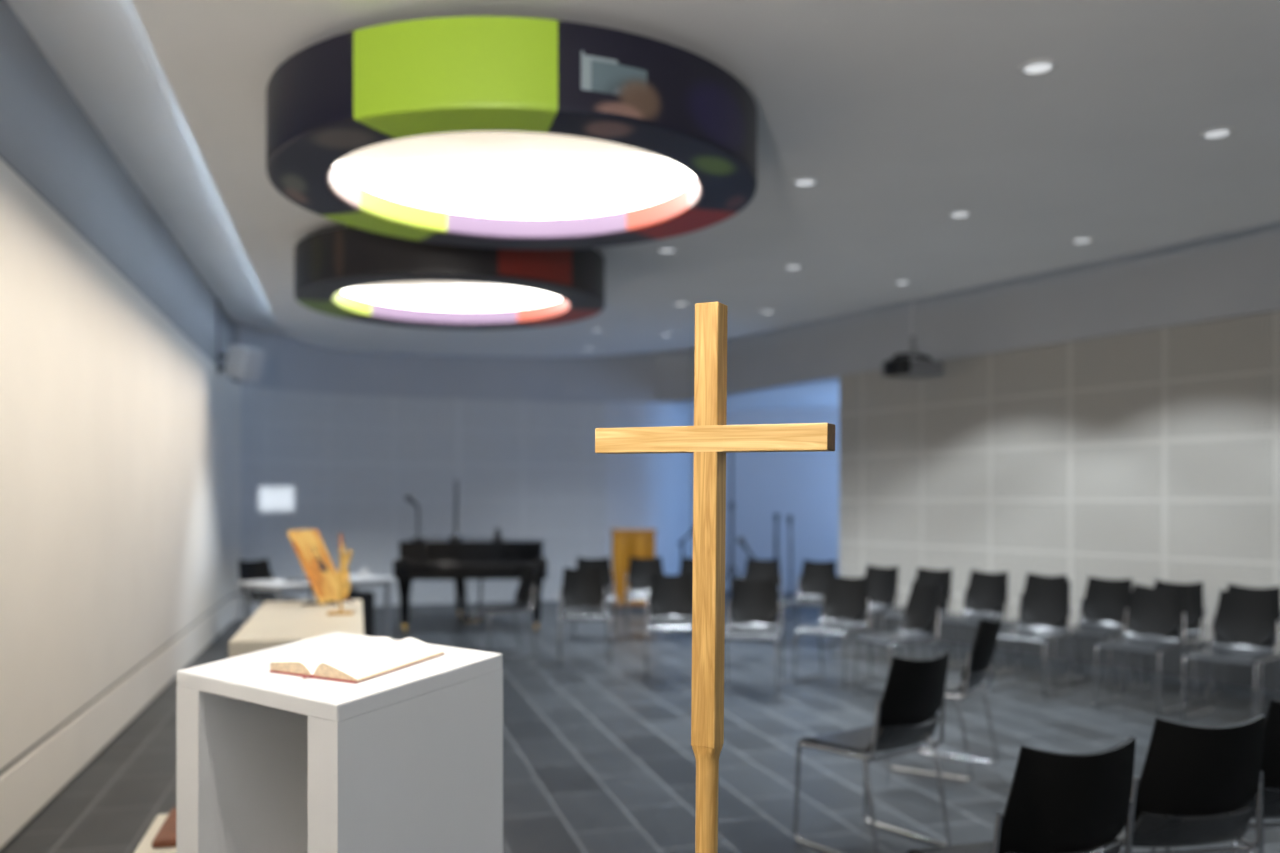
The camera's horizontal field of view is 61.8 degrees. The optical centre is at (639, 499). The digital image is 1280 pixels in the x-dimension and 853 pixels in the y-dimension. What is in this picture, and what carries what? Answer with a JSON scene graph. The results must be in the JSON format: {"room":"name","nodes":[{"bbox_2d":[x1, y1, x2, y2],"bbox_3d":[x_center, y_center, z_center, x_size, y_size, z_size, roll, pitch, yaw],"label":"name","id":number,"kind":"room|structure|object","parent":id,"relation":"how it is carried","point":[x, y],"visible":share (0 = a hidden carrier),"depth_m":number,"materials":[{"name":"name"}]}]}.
{"room":"house of worship","nodes":[
{"label":"house of worship","id":0,"kind":"room"},
{"bbox_2d":[0,0,237,620],"bbox_3d":[-2.849,-0.345,4.868,0.188,3.590,16.726,0,0,-15],"label":"wall","id":1,"kind":"structure","parent":0,"point":[46,136],"depth_m":5.96,"materials":[{"name":"paint"}]},
{"bbox_2d":[0,158,240,770],"bbox_3d":[-2.772,-0.147,4.870,0.097,2.525,16.690,0,0,-15],"label":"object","id":2,"kind":"object","parent":1,"relation":"attached to","point":[120,437],"visible":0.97,"depth_m":5.91,"materials":[{"name":"paint"}]},
{"bbox_2d":[0,595,240,848],"bbox_3d":[-2.772,1.294,4.870,0.097,0.288,16.690,0,0,-15],"label":"baseboard","id":3,"kind":"structure","parent":1,"relation":"attached to","point":[32,781],"depth_m":5.91,"materials":[{"name":"paint"}]},
{"bbox_2d":[217,299,264,381],"bbox_3d":[-4.251,-1.689,11.351,0.425,0.862,0.333,0,0,23],"label":"loudspeaker","id":4,"kind":"object","parent":1,"relation":"attached to","point":[242,363],"visible":1,"depth_m":11.26,"materials":[{"name":"white plastic"}]},
{"bbox_2d":[243,350,264,380],"bbox_3d":[-4.081,-1.418,11.306,0.077,0.292,0.240,0,0,23],"label":"grille","id":5,"kind":"object","parent":4,"relation":"attached to","point":[252,359],"depth_m":11.29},
{"bbox_2d":[238,222,1279,402],"bbox_3d":[3.420,-1.785,6.955,6.138,0.710,21.019,0,0,-37],"label":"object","id":6,"kind":"structure","parent":1,"relation":"attached to","point":[1236,273],"depth_m":11.63,"materials":[{"name":"paint"}]},
{"bbox_2d":[7,0,783,352],"bbox_3d":[1.000,-2.200,7.500,16.000,0.120,23.000,0,0,0],"label":"ceiling","id":7,"kind":"structure","parent":0,"point":[102,51],"depth_m":6.13,"materials":[{"name":"paint"}]},
{"bbox_2d":[239,382,605,619],"bbox_3d":[-2.938,0.010,14.626,5.218,2.880,0.910,0,0,-31],"label":"wall","id":8,"kind":"structure","parent":0,"point":[333,464],"depth_m":14.86,"materials":[{"name":"grey paint"}]},
{"bbox_2d":[0,591,1279,852],"bbox_3d":[1.000,1.510,7.500,16.000,0.120,23.000,0,0,0],"label":"floor","id":9,"kind":"structure","parent":0,"point":[599,757],"depth_m":6.42,"materials":[{"name":"tile"}]},
{"bbox_2d":[134,808,175,852],"bbox_3d":[-1.287,1.222,3.322,0.460,0.457,0.420,0,0,-15],"label":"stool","id":10,"kind":"object","parent":9,"relation":"on","point":[160,837],"visible":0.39,"depth_m":3.19,"materials":[{"name":"beige paint"}]},
{"bbox_2d":[236,558,298,632],"bbox_3d":[-3.834,1.028,10.980,0.539,0.836,0.455,0,0,37],"label":"chair","id":11,"kind":"object","parent":9,"relation":"on","point":[257,570],"visible":0.63,"depth_m":11.06,"materials":[{"name":"black"}]},
{"bbox_2d":[229,599,363,657],"bbox_3d":[-1.571,1.000,5.047,0.512,0.900,1.700,0,0,-15],"label":"altar table","id":12,"kind":"object","parent":9,"relation":"on","point":[275,623],"visible":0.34,"depth_m":4.76,"materials":[{"name":"beige paint"}]},
{"bbox_2d":[287,529,351,605],"bbox_3d":[-1.671,0.354,5.619,0.265,0.394,0.258,0,0,18],"label":"board","id":13,"kind":"object","parent":12,"relation":"on","point":[310,549],"visible":0.9,"depth_m":5.60,"materials":[{"name":"brown wood"}]},
{"bbox_2d":[327,534,354,614],"bbox_3d":[-1.442,0.356,5.160,0.120,0.387,0.070,0,0,-8],"label":"figurine","id":14,"kind":"object","parent":12,"relation":"on","point":[343,580],"visible":1,"depth_m":5.14,"materials":[{"name":"brown wood"}]},
{"bbox_2d":[239,574,395,637],"bbox_3d":[-3.184,1.120,10.623,0.700,0.660,1.330,0,0,41],"label":"table","id":15,"kind":"object","parent":9,"relation":"on","point":[279,586],"visible":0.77,"depth_m":10.35,"materials":[{"name":"paint"}]},
{"bbox_2d":[284,579,308,581],"bbox_3d":[-3.305,0.781,10.404,0.260,0.018,0.180,0,0,0],"label":"folder","id":16,"kind":"object","parent":15,"relation":"on","point":[287,580],"visible":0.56,"depth_m":10.31,"materials":[{"name":"white paper"}]},
{"bbox_2d":[360,569,370,577],"bbox_3d":[-2.796,0.745,10.864,0.096,0.090,0.080,0,0,34],"label":"cup","id":17,"kind":"object","parent":15,"relation":"on","point":[363,572],"visible":1,"depth_m":10.84,"materials":[{"name":"white ceramic"}]},
{"bbox_2d":[176,631,502,852],"bbox_3d":[-0.680,0.895,2.401,0.629,1.111,0.425,0,0,40],"label":"lectern","id":18,"kind":"object","parent":9,"relation":"on","point":[409,759],"visible":0.88,"depth_m":2.29,"materials":[{"name":"white paint"}]},
{"bbox_2d":[269,637,444,683],"bbox_3d":[-0.632,0.346,2.369,0.290,0.065,0.271,0,0,35],"label":"open book","id":19,"kind":"object","parent":18,"relation":"on","point":[356,660],"visible":1,"depth_m":2.32,"materials":[{"name":"white paper"}]},
{"bbox_2d":[348,590,373,635],"bbox_3d":[-2.957,1.190,10.857,0.400,0.520,0.340,0,0,41],"label":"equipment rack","id":20,"kind":"object","parent":9,"relation":"on","point":[367,597],"visible":0.23,"depth_m":10.79,"materials":[{"name":"black metal"}]},
{"bbox_2d":[349,590,368,592],"bbox_3d":[-2.957,1.181,10.857,0.348,0.497,0.338,0,0,41],"label":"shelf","id":21,"kind":"object","parent":20,"relation":"attached to","point":[351,591],"depth_m":10.91,"materials":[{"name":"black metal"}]},
{"bbox_2d":[393,537,546,631],"bbox_3d":[-1.959,0.958,12.694,1.680,0.985,1.899,0,0,-6],"label":"grand piano","id":22,"kind":"object","parent":9,"relation":"on","point":[434,558],"visible":0.94,"depth_m":11.94,"materials":[{"name":"black paint"}]},
{"bbox_2d":[405,494,424,540],"bbox_3d":[-2.571,0.196,12.227,0.224,0.538,0.149,0,0,-9],"label":"table microphone","id":23,"kind":"object","parent":22,"relation":"on","point":[408,496],"visible":1,"depth_m":12.20,"materials":[{"name":"black metal"}]},
{"bbox_2d":[449,480,461,540],"bbox_3d":[-2.122,0.115,12.326,0.150,0.700,0.150,0,0,0],"label":"pole stand","id":24,"kind":"object","parent":22,"relation":"on","point":[454,537],"visible":1,"depth_m":12.31,"materials":[{"name":"black metal"}]},
{"bbox_2d":[493,527,502,539],"bbox_3d":[-1.639,0.390,12.326,0.100,0.150,0.080,0,0,0],"label":"metronome","id":25,"kind":"object","parent":22,"relation":"on","point":[497,535],"visible":1,"depth_m":12.30,"materials":[{"name":"black metal"}]},
{"bbox_2d":[474,564,537,658],"bbox_3d":[-1.229,1.028,9.998,0.539,0.836,0.455,0,0,-26],"label":"chair","id":26,"kind":"object","parent":9,"relation":"on","point":[524,596],"visible":0.95,"depth_m":10.06,"materials":[{"name":"black"}]},
{"bbox_2d":[558,567,611,666],"bbox_3d":[-0.497,1.028,9.519,0.455,0.836,0.539,0,0,-6],"label":"chair","id":27,"kind":"object","parent":9,"relation":"on","point":[583,592],"visible":1,"depth_m":9.69,"materials":[{"name":"black plastic"}]},
{"bbox_2d":[572,557,617,639],"bbox_3d":[-0.477,1.028,11.269,0.455,0.836,0.539,0,0,-6],"label":"chair","id":28,"kind":"object","parent":9,"relation":"on","point":[582,563],"visible":0.47,"depth_m":11.46,"materials":[{"name":"black"}]},
{"bbox_2d":[610,529,656,611],"bbox_3d":[-0.089,0.917,14.081,0.600,1.065,0.478,0,0,-3],"label":"lectern","id":29,"kind":"object","parent":9,"relation":"on","point":[637,543],"visible":0.48,"depth_m":13.87,"materials":[{"name":"brown wood"}]},
{"bbox_2d":[625,556,669,638],"bbox_3d":[0.072,1.028,11.368,0.455,0.836,0.539,0,0,-3],"label":"chair","id":30,"kind":"object","parent":9,"relation":"on","point":[638,576],"visible":0.76,"depth_m":11.55,"materials":[{"name":"black"}]},
{"bbox_2d":[645,573,692,680],"bbox_3d":[0.270,1.028,8.768,0.455,0.836,0.539,0,0,0],"label":"chair","id":31,"kind":"object","parent":9,"relation":"on","point":[669,599],"visible":0.8,"depth_m":8.94,"materials":[{"name":"black plastic"}]},
{"bbox_2d":[676,557,692,638],"bbox_3d":[0.608,1.028,11.318,0.455,0.836,0.539,0,0,3],"label":"chair","id":32,"kind":"object","parent":9,"relation":"on","point":[686,566],"visible":0.16,"depth_m":11.54,"materials":[{"name":"black"}]},
{"bbox_2d":[678,528,692,556],"bbox_3d":[0.647,0.875,14.565,0.413,1.139,0.251,0,0,0],"label":"microphone stand","id":33,"kind":"object","parent":9,"relation":"on","point":[681,542],"visible":0.21,"depth_m":14.59,"materials":[{"name":"black metal"}]},
{"bbox_2d":[595,302,834,852],"bbox_3d":[0.101,0.573,1.670,0.300,1.758,0.323,0,0,-23],"label":"wooden cross","id":34,"kind":"object","parent":9,"relation":"on","point":[710,438],"visible":1,"depth_m":1.66,"materials":[{"name":"brown wood"}]},
{"bbox_2d":[725,453,739,595],"bbox_3d":[1.204,0.372,13.909,0.681,2.145,0.600,0,0,0],"label":"lighting stand","id":35,"kind":"object","parent":9,"relation":"on","point":[731,567],"visible":0.77,"depth_m":13.99,"materials":[{"name":"black metal"}]},
{"bbox_2d":[737,536,754,558],"bbox_3d":[1.366,0.945,13.129,0.304,0.999,0.282,0,0,30],"label":"microphone stand","id":36,"kind":"object","parent":9,"relation":"on","point":[740,539],"visible":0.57,"depth_m":13.08,"materials":[{"name":"black metal"}]},
{"bbox_2d":[724,577,783,694],"bbox_3d":[0.859,1.028,8.223,0.455,0.836,0.539,0,0,13],"label":"chair","id":37,"kind":"object","parent":9,"relation":"on","point":[754,606],"visible":0.92,"depth_m":8.39,"materials":[{"name":"black plastic"}]},
{"bbox_2d":[732,558,783,642],"bbox_3d":[1.230,1.028,11.078,0.455,0.836,0.539,0,0,18],"label":"chair","id":38,"kind":"object","parent":9,"relation":"on","point":[755,569],"visible":0.34,"depth_m":11.29,"materials":[{"name":"black"}]},
{"bbox_2d":[773,513,783,601],"bbox_3d":[1.862,0.813,14.565,0.282,1.264,0.251,0,0,0],"label":"microphone stand","id":39,"kind":"object","parent":9,"relation":"on","point":[776,516],"visible":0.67,"depth_m":14.58,"materials":[{"name":"black metal"}]},
{"bbox_2d":[783,515,800,613],"bbox_3d":[1.942,0.818,13.714,0.282,1.254,0.251,0,0,0],"label":"microphone stand","id":40,"kind":"object","parent":9,"relation":"on","point":[789,517],"visible":0.88,"depth_m":13.74,"materials":[{"name":"black metal"}]},
{"bbox_2d":[780,559,839,647],"bbox_3d":[1.723,1.028,10.749,0.455,0.836,0.539,0,0,30],"label":"chair","id":41,"kind":"object","parent":9,"relation":"on","point":[813,581],"visible":0.73,"depth_m":10.91,"materials":[{"name":"black"}]},
{"bbox_2d":[794,574,872,688],"bbox_3d":[1.555,1.028,8.518,0.455,0.836,0.539,0,0,38],"label":"chair","id":42,"kind":"object","parent":9,"relation":"on","point":[845,603],"visible":1,"depth_m":8.62,"materials":[{"name":"black plastic"}]},
{"bbox_2d":[830,565,899,661],"bbox_3d":[2.098,1.028,9.844,0.539,0.836,0.455,0,0,-42],"label":"chair","id":43,"kind":"object","parent":9,"relation":"on","point":[883,587],"visible":0.62,"depth_m":9.93,"materials":[{"name":"black"}]},
{"bbox_2d":[794,649,950,852],"bbox_3d":[0.991,1.028,4.456,0.455,0.836,0.539,0,0,-37],"label":"chair","id":44,"kind":"object","parent":9,"relation":"on","point":[914,691],"visible":0.98,"depth_m":4.29,"materials":[{"name":"black plastic"}]},
{"bbox_2d":[854,581,941,693],"bbox_3d":[1.923,1.028,7.866,0.539,0.836,0.455,0,0,-21],"label":"chair","id":45,"kind":"object","parent":9,"relation":"on","point":[921,611],"visible":0.85,"depth_m":7.92,"materials":[{"name":"black plastic"}]},
{"bbox_2d":[881,567,954,664],"bbox_3d":[2.488,1.028,9.494,0.539,0.836,0.455,0,0,-42],"label":"chair","id":46,"kind":"object","parent":9,"relation":"on","point":[925,576],"visible":0.45,"depth_m":9.52,"materials":[{"name":"black plastic"}]},
{"bbox_2d":[886,613,1001,780],"bbox_3d":[1.669,1.028,5.783,0.539,0.836,0.455,0,0,35],"label":"chair","id":47,"kind":"object","parent":9,"relation":"on","point":[980,659],"visible":0.73,"depth_m":5.59,"materials":[{"name":"black plastic"}]},
{"bbox_2d":[935,570,1011,673],"bbox_3d":[2.858,1.028,9.114,0.539,0.836,0.455,0,0,-42],"label":"chair","id":48,"kind":"object","parent":9,"relation":"on","point":[986,596],"visible":0.79,"depth_m":9.22,"materials":[{"name":"black plastic"}]},
{"bbox_2d":[906,736,1135,852],"bbox_3d":[1.042,1.028,2.922,0.455,0.836,0.539,0,0,-18],"label":"chair","id":49,"kind":"object","parent":9,"relation":"on","point":[1057,802],"visible":1,"depth_m":2.70,"materials":[{"name":"black plastic"}]},
{"bbox_2d":[988,578,1074,698],"bbox_3d":[2.978,1.028,8.094,0.539,0.836,0.455,0,0,-42],"label":"chair","id":50,"kind":"object","parent":9,"relation":"on","point":[1045,608],"visible":0.91,"depth_m":8.18,"materials":[{"name":"black plastic"}]},
{"bbox_2d":[992,573,1070,683],"bbox_3d":[3.208,1.028,8.724,0.539,0.836,0.455,0,0,-42],"label":"chair","id":51,"kind":"object","parent":9,"relation":"on","point":[1011,624],"visible":0.26,"depth_m":8.79,"materials":[{"name":"black"}]},
{"bbox_2d":[1053,576,1136,692],"bbox_3d":[3.558,1.028,8.334,0.539,0.836,0.455,0,0,-42],"label":"chair","id":52,"kind":"object","parent":9,"relation":"on","point":[1105,602],"visible":0.93,"depth_m":8.44,"materials":[{"name":"black plastic"}]},
{"bbox_2d":[1094,584,1188,713],"bbox_3d":[3.543,1.028,7.529,0.539,0.836,0.455,0,0,-41],"label":"chair","id":53,"kind":"object","parent":9,"relation":"on","point":[1154,618],"visible":1,"depth_m":7.61,"materials":[{"name":"black plastic"}]},
{"bbox_2d":[1120,579,1208,702],"bbox_3d":[3.908,1.028,7.944,0.539,0.836,0.455,0,0,-42],"label":"chair","id":54,"kind":"object","parent":9,"relation":"on","point":[1194,609],"visible":0.45,"depth_m":7.97,"materials":[{"name":"black plastic"}]},
{"bbox_2d":[1117,713,1265,852],"bbox_3d":[1.573,1.028,3.249,0.455,0.836,0.539,0,0,-10],"label":"chair","id":55,"kind":"object","parent":9,"relation":"on","point":[1196,785],"visible":0.76,"depth_m":3.04,"materials":[{"name":"black plastic"}]},
{"bbox_2d":[1151,699,1279,852],"bbox_3d":[2.054,1.028,3.528,0.455,0.836,0.539,0,0,-12],"label":"chair","id":56,"kind":"object","parent":9,"relation":"on","point":[1270,767],"visible":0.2,"depth_m":3.31,"materials":[{"name":"black plastic"}]},
{"bbox_2d":[1181,590,1279,719],"bbox_3d":[3.903,1.028,7.029,0.539,0.836,0.455,0,0,-41],"label":"chair","id":57,"kind":"object","parent":9,"relation":"on","point":[1244,627],"visible":0.97,"depth_m":7.11,"materials":[{"name":"black plastic"}]},
{"bbox_2d":[1192,584,1279,713],"bbox_3d":[4.243,1.028,7.549,0.539,0.836,0.455,0,0,-41],"label":"chair","id":58,"kind":"object","parent":9,"relation":"on","point":[1232,588],"visible":0.25,"depth_m":7.56,"materials":[{"name":"black plastic"}]},
{"bbox_2d":[131,0,1279,356],"bbox_3d":[1.727,-1.945,5.668,7.899,0.090,18.484,0,0,-15],"label":"ceiling","id":59,"kind":"structure","parent":0,"point":[907,115],"depth_m":5.59,"materials":[{"name":"paint"}]},
{"bbox_2d":[294,226,604,328],"bbox_3d":[-1.430,-1.695,8.200,2.320,0.410,2.320,0,0,-13],"label":"pendant lamp","id":60,"kind":"object","parent":59,"relation":"hanging from","point":[347,272],"visible":0.95,"depth_m":7.58,"materials":[{"name":"metal"}]},
{"bbox_2d":[341,282,561,310],"bbox_3d":[-1.430,-1.613,8.200,1.762,0.010,1.762,0,0,0],"label":"diffuser","id":61,"kind":"object","parent":60,"relation":"attached to","point":[401,296],"depth_m":8.50,"materials":[{"name":"white plastic"}]},
{"bbox_2d":[266,16,756,249],"bbox_3d":[-0.595,-1.695,5.220,2.320,0.410,2.320,0,0,-9],"label":"pendant lamp","id":62,"kind":"object","parent":59,"relation":"hanging from","point":[498,132],"visible":1,"depth_m":4.51,"materials":[{"name":"metal"}]},
{"bbox_2d":[334,131,694,217],"bbox_3d":[-0.595,-1.613,5.220,1.762,0.010,1.762,0,0,0],"label":"diffuser","id":63,"kind":"object","parent":62,"relation":"attached to","point":[475,174],"depth_m":5.30,"materials":[{"name":"white plastic"}]},
{"bbox_2d":[590,329,603,331],"bbox_3d":[-0.480,-1.899,11.960,0.172,0.011,0.172,0,0,0],"label":"recessed light","id":64,"kind":"object","parent":59,"relation":"in","point":[593,330],"visible":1,"depth_m":11.96,"materials":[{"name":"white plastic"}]},
{"bbox_2d":[656,247,677,252],"bbox_3d":[0.205,-1.899,8.130,0.172,0.011,0.172,0,0,0],"label":"recessed light","id":65,"kind":"object","parent":59,"relation":"in","point":[664,249],"visible":1,"depth_m":8.12,"materials":[{"name":"white plastic"}]},
{"bbox_2d":[672,302,688,305],"bbox_3d":[0.388,-1.899,10.370,0.172,0.011,0.172,0,0,0],"label":"recessed light","id":66,"kind":"object","parent":59,"relation":"in","point":[676,303],"visible":1,"depth_m":10.36,"materials":[{"name":"white plastic"}]},
{"bbox_2d":[760,310,775,313],"bbox_3d":[1.290,-1.899,10.800,0.172,0.011,0.172,0,0,0],"label":"recessed light","id":67,"kind":"object","parent":59,"relation":"in","point":[764,311],"visible":1,"depth_m":10.77,"materials":[{"name":"white plastic"}]},
{"bbox_2d":[783,265,803,269],"bbox_3d":[1.248,-1.899,8.720,0.172,0.011,0.172,0,0,0],"label":"recessed light","id":68,"kind":"object","parent":59,"relation":"in","point":[789,267],"visible":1,"depth_m":8.71,"materials":[{"name":"white plastic"}]},
{"bbox_2d":[791,178,819,186],"bbox_3d":[0.986,-1.899,6.390,0.172,0.011,0.172,0,0,0],"label":"recessed light","id":69,"kind":"object","parent":59,"relation":"in","point":[800,182],"visible":1,"depth_m":6.38,"materials":[{"name":"white plastic"}]},
{"bbox_2d":[893,280,912,284],"bbox_3d":[2.290,-1.899,9.330,0.172,0.011,0.172,0,0,0],"label":"recessed light","id":70,"kind":"object","parent":59,"relation":"in","point":[900,282],"visible":1,"depth_m":9.32,"materials":[{"name":"white plastic"}]},
{"bbox_2d":[881,300,943,377],"bbox_3d":[2.679,-1.680,10.576,0.578,0.920,0.365,0,0,-25],"label":"ceiling projector","id":71,"kind":"object","parent":59,"relation":"hanging from","point":[898,366],"visible":0.98,"depth_m":10.50,"materials":[{"name":"grey"}]},
{"bbox_2d":[947,211,972,217],"bbox_3d":[2.126,-1.899,7.110,0.172,0.011,0.172,0,0,0],"label":"recessed light","id":72,"kind":"object","parent":59,"relation":"in","point":[956,214],"visible":1,"depth_m":7.10,"materials":[{"name":"white plastic"}]},
{"bbox_2d":[1017,59,1058,75],"bbox_3d":[1.746,-1.899,4.695,0.172,0.011,0.172,0,0,0],"label":"recessed light","id":73,"kind":"object","parent":59,"relation":"in","point":[1039,66],"visible":1,"depth_m":4.68,"materials":[{"name":"white plastic"}]},
{"bbox_2d":[1069,237,1094,242],"bbox_3d":[3.230,-1.899,7.820,0.172,0.011,0.172,0,0,0],"label":"recessed light","id":74,"kind":"object","parent":59,"relation":"in","point":[1082,239],"visible":1,"depth_m":7.81,"materials":[{"name":"white plastic"}]},
{"bbox_2d":[1198,127,1235,138],"bbox_3d":[2.987,-1.899,5.540,0.172,0.011,0.172,0,0,0],"label":"recessed light","id":75,"kind":"object","parent":59,"relation":"in","point":[1216,133],"visible":1,"depth_m":5.53,"materials":[{"name":"white plastic"}]},
{"bbox_2d":[606,402,838,591],"bbox_3d":[2.027,0.010,16.682,5.289,2.880,1.721,0,0,-6],"label":"wall","id":76,"kind":"structure","parent":0,"point":[649,490],"depth_m":16.72,"materials":[{"name":"blue paint"}]},
{"bbox_2d":[658,377,838,411],"bbox_3d":[2.150,-1.480,14.960,5.300,0.100,5.080,0,0,0],"label":"ceiling","id":77,"kind":"structure","parent":0,"point":[825,393],"depth_m":15.08,"materials":[{"name":"paint"}]},
{"bbox_2d":[839,311,1279,651],"bbox_3d":[5.747,0.010,4.873,1.985,2.880,16.397,0,0,-18],"label":"wall","id":78,"kind":"structure","parent":0,"point":[1144,457],"depth_m":9.58,"materials":[{"name":"white paint"}]},
{"bbox_2d":[864,606,1279,692],"bbox_3d":[5.669,1.300,4.855,1.903,0.300,16.334,0,0,-18],"label":"baseboard","id":79,"kind":"structure","parent":78,"relation":"attached to","point":[1171,661],"depth_m":9.22,"materials":[{"name":"grey"}]},
{"bbox_3d":[3.325,-0.345,-3.260,7.950,3.590,0.120,0,0,0],"label":"wall","id":80,"kind":"structure","parent":0,"visible":0},
{"bbox_2d":[0,156,238,773],"bbox_3d":[-2.785,-0.145,4.867,0.072,2.600,16.690,0,0,-15],"label":"trim","id":81,"kind":"structure","parent":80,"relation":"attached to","point":[9,165],"depth_m":6.05,"materials":[{"name":"grey"}]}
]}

